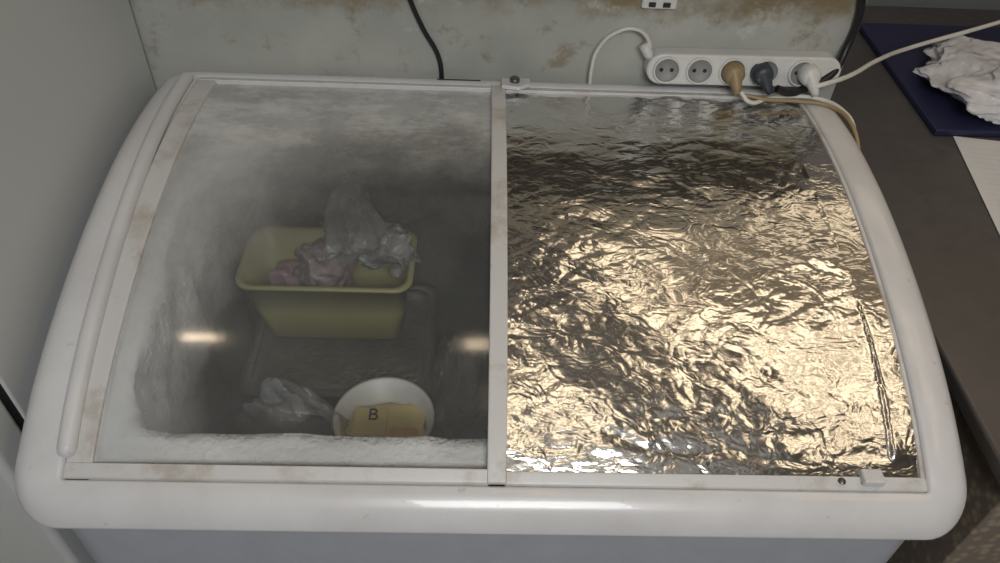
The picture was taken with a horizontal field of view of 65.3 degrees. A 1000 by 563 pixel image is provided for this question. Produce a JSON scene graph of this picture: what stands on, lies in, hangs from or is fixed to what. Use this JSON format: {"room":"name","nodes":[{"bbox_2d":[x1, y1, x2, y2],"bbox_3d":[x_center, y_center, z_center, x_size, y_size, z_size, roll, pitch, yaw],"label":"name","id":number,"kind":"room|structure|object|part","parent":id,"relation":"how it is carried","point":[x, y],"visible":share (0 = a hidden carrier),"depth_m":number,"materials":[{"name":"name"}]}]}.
{"room":"commercial kitchen","nodes":[
{"label":"commercial kitchen","id":0,"kind":"room"},
{"bbox_2d":[128,0,867,99],"bbox_3d":[-0.761,-0.774,1.165,2.835,2.700,0.120,1,44,-2],"label":"wall","id":1,"kind":"structure","parent":0,"point":[534,40],"depth_m":1.41,"materials":[{"name":"paint"}]},
{"bbox_2d":[408,0,443,78],"bbox_3d":[-0.145,-0.524,1.322,0.097,0.431,0.011,1,44,-2],"label":"power cable","id":2,"kind":"object","parent":1,"relation":"attached to","point":[411,3],"visible":0.89,"depth_m":1.40,"materials":[{"name":"black rubber"}]},
{"bbox_2d":[641,0,677,8],"bbox_3d":[0.279,-0.502,1.349,0.062,0.062,0.014,1,44,-2],"label":"wall outlet","id":3,"kind":"object","parent":1,"relation":"attached to","point":[649,4],"visible":1,"depth_m":1.36,"materials":[{"name":"plastic"}]},
{"bbox_2d":[588,0,999,149],"bbox_3d":[0.886,-0.525,1.402,1.403,0.462,0.332,-12,46,-15],"label":"power strip","id":4,"kind":"object","parent":1,"relation":"attached to","point":[810,71],"visible":0.94,"depth_m":1.41,"materials":[{"name":"plastic"}]},
{"bbox_3d":[0.218,-0.402,1.418,0.106,0.131,0.010,4,44,1],"label":"strip cord","id":5,"kind":"part","parent":4,"relation":"part of","materials":[{"name":"white plastic"}]},
{"bbox_2d":[653,56,813,86],"bbox_3d":[0.425,-0.380,1.414,0.297,0.052,0.014,1,44,-2],"label":"socket","id":6,"kind":"object","parent":4,"relation":"attached to","point":[787,71],"depth_m":1.41,"materials":[{"name":"white plastic"}]},
{"bbox_3d":[0.547,-0.294,1.415,0.232,0.090,0.089,20,47,16],"label":"beige plug cord","id":7,"kind":"part","parent":4,"relation":"part of","materials":[{"name":"beige plastic"}]},
{"bbox_3d":[0.551,-0.289,1.403,0.238,0.061,0.076,26,49,22],"label":"beige plug cord","id":8,"kind":"part","parent":4,"relation":"part of","materials":[{"name":"beige plastic"}]},
{"bbox_3d":[0.574,-0.491,1.299,0.164,0.390,0.039,-24,50,-25],"label":"grey plug cord","id":9,"kind":"part","parent":4,"relation":"part of","materials":[{"name":"plastic"}]},
{"bbox_3d":[1.008,-0.539,1.610,1.056,0.131,0.122,-18,48,-20],"label":"white plug cord","id":10,"kind":"part","parent":4,"relation":"part of","materials":[{"name":"white plastic"}]},
{"bbox_2d":[866,0,999,9],"bbox_3d":[1.634,-1.123,1.653,1.965,2.700,0.100,1,44,-2],"label":"wall","id":11,"kind":"structure","parent":0,"point":[956,4],"depth_m":1.99,"materials":[{"name":"grey paint"}]},
{"bbox_3d":[0.175,1.277,1.123,5.000,0.100,4.200,1,44,-2],"label":"floor","id":12,"kind":"structure","parent":0,"visible":0},
{"bbox_2d":[0,0,155,562],"bbox_3d":[-0.974,-0.010,1.288,0.652,1.420,0.750,1,44,-2],"label":"refrigerator","id":13,"kind":"object","parent":12,"relation":"on","point":[76,79],"visible":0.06,"depth_m":1.11,"materials":[{"name":"paint"}]},
{"bbox_3d":[-0.972,0.212,1.026,0.652,1.370,0.064,1,44,-2],"label":"door","id":14,"kind":"part","parent":13,"relation":"part of","materials":[{"name":"paint"}]},
{"bbox_2d":[14,71,966,562],"bbox_3d":[-0.014,0.215,1.465,1.227,0.924,0.827,1,44,-2],"label":"chest freezer","id":15,"kind":"object","parent":12,"relation":"on","point":[131,442],"visible":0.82,"depth_m":1.08,"materials":[{"name":"white plastic"}]},
{"bbox_3d":[-0.544,0.213,0.977,0.024,0.023,0.017,1,44,-2],"label":"grip rail","id":16,"kind":"part","parent":15,"relation":"part of","materials":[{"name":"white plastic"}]},
{"bbox_3d":[-0.552,-0.080,1.183,0.024,0.150,0.707,0,44,-3],"label":"grip rail","id":17,"kind":"part","parent":15,"relation":"part of","materials":[{"name":"white plastic"}]},
{"bbox_3d":[-0.269,0.247,0.988,0.554,0.024,0.016,1,44,-2],"label":"lid rail","id":18,"kind":"part","parent":15,"relation":"part of","materials":[{"name":"white plastic"}]},
{"bbox_3d":[-0.264,-0.060,1.201,0.499,0.135,0.720,1,44,-2],"label":"lid glass","id":19,"kind":"part","parent":15,"relation":"part of","materials":[{"name":"clear glass"}]},
{"bbox_2d":[237,380,348,435],"bbox_3d":[-0.366,0.256,1.378,0.201,0.229,0.117,1,44,-2],"label":"plastic bag","id":20,"kind":"object","parent":15,"relation":"in","point":[250,418],"visible":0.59,"depth_m":1.39,"materials":[{"name":"clear plastic"}]},
{"bbox_2d":[240,284,438,409],"bbox_3d":[-0.316,0.144,1.613,0.367,0.106,0.306,1,44,-2],"label":"tray","id":21,"kind":"object","parent":15,"relation":"in","point":[330,367],"visible":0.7,"depth_m":1.55,"materials":[{"name":"plastic"}]},
{"bbox_2d":[235,226,416,338],"bbox_3d":[-0.328,0.016,1.543,0.326,0.173,0.176,1,44,-2],"label":"tub","id":22,"kind":"object","parent":21,"relation":"on","point":[370,306],"visible":0.67,"depth_m":1.51,"materials":[{"name":"yellow plastic"}]},
{"bbox_2d":[289,233,357,302],"bbox_3d":[-0.328,-0.021,1.485,0.112,0.150,0.116,-30,53,-29],"label":"meat","id":23,"kind":"object","parent":22,"relation":"in","point":[318,268],"visible":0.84,"depth_m":1.46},
{"bbox_2d":[325,179,415,279],"bbox_3d":[-0.240,-0.093,1.446,0.167,0.224,0.120,1,44,-2],"label":"plastic bag","id":24,"kind":"object","parent":22,"relation":"in","point":[366,213],"visible":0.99,"depth_m":1.46,"materials":[{"name":"clear plastic"}]},
{"bbox_3d":[-0.267,-0.357,1.421,0.556,0.013,0.012,1,44,-2],"label":"lid rail","id":25,"kind":"part","parent":15,"relation":"part of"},
{"bbox_2d":[332,377,433,436],"bbox_3d":[-0.206,0.295,1.418,0.176,0.169,0.176,1,44,-2],"label":"bowl","id":26,"kind":"object","parent":15,"relation":"in","point":[379,406],"visible":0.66,"depth_m":1.40,"materials":[{"name":"plastic"}]},
{"bbox_2d":[428,326,488,436],"bbox_3d":[-0.075,0.202,1.554,0.142,0.124,0.278,1,44,-2],"label":"bag","id":27,"kind":"object","parent":15,"relation":"in","point":[463,418],"visible":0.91,"depth_m":1.59,"materials":[{"name":"clear plastic"}]},
{"bbox_3d":[0.029,-0.359,1.419,0.052,0.010,0.037,1,44,-2],"label":"lock plate","id":28,"kind":"part","parent":15,"relation":"part of","materials":[{"name":"white plastic"}]},
{"bbox_3d":[0.281,-0.343,1.437,0.544,0.013,0.014,1,44,-2],"label":"lid rail","id":29,"kind":"part","parent":15,"relation":"part of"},
{"bbox_2d":[505,92,918,477],"bbox_3d":[0.278,-0.047,1.215,0.541,0.139,0.719,1,44,-2],"label":"sheet","id":30,"kind":"object","parent":15,"relation":"on","point":[693,288],"visible":1,"depth_m":1.11,"materials":[{"name":"metal"}]},
{"bbox_3d":[0.279,0.260,1.005,0.545,0.020,0.015,1,44,-2],"label":"lid rail","id":31,"kind":"part","parent":15,"relation":"part of","materials":[{"name":"white plastic"}]},
{"bbox_2d":[830,5,999,562],"bbox_3d":[1.405,0.082,1.767,1.560,0.800,1.380,1,44,-2],"label":"countertop","id":32,"kind":"structure","parent":12,"relation":"on","point":[949,236],"depth_m":1.30,"materials":[{"name":"laminate"}]},
{"bbox_2d":[859,22,999,136],"bbox_3d":[1.102,-0.448,1.708,0.493,0.014,0.460,1,44,-2],"label":"cutting board","id":33,"kind":"object","parent":32,"relation":"on","point":[942,118],"visible":0.57,"depth_m":1.71,"materials":[{"name":"blue plastic"}]},
{"bbox_2d":[914,31,999,122],"bbox_3d":[1.086,-0.436,1.619,0.407,0.092,0.349,1,44,-2],"label":"crumpled cloth","id":34,"kind":"object","parent":33,"relation":"on","point":[965,71],"visible":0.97,"depth_m":1.57,"materials":[{"name":"white fabric"}]},
{"bbox_3d":[1.416,0.057,1.743,1.540,0.670,1.340,1,44,-2],"label":"panel","id":35,"kind":"part","parent":32,"relation":"part of","materials":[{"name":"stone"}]},
{"bbox_2d":[953,136,999,234],"bbox_3d":[0.976,-0.167,1.423,0.210,0.001,0.310,8,45,5],"label":"printed paper","id":36,"kind":"object","parent":32,"relation":"on","point":[981,157],"visible":1,"depth_m":1.47,"materials":[{"name":"paper"}]}
]}

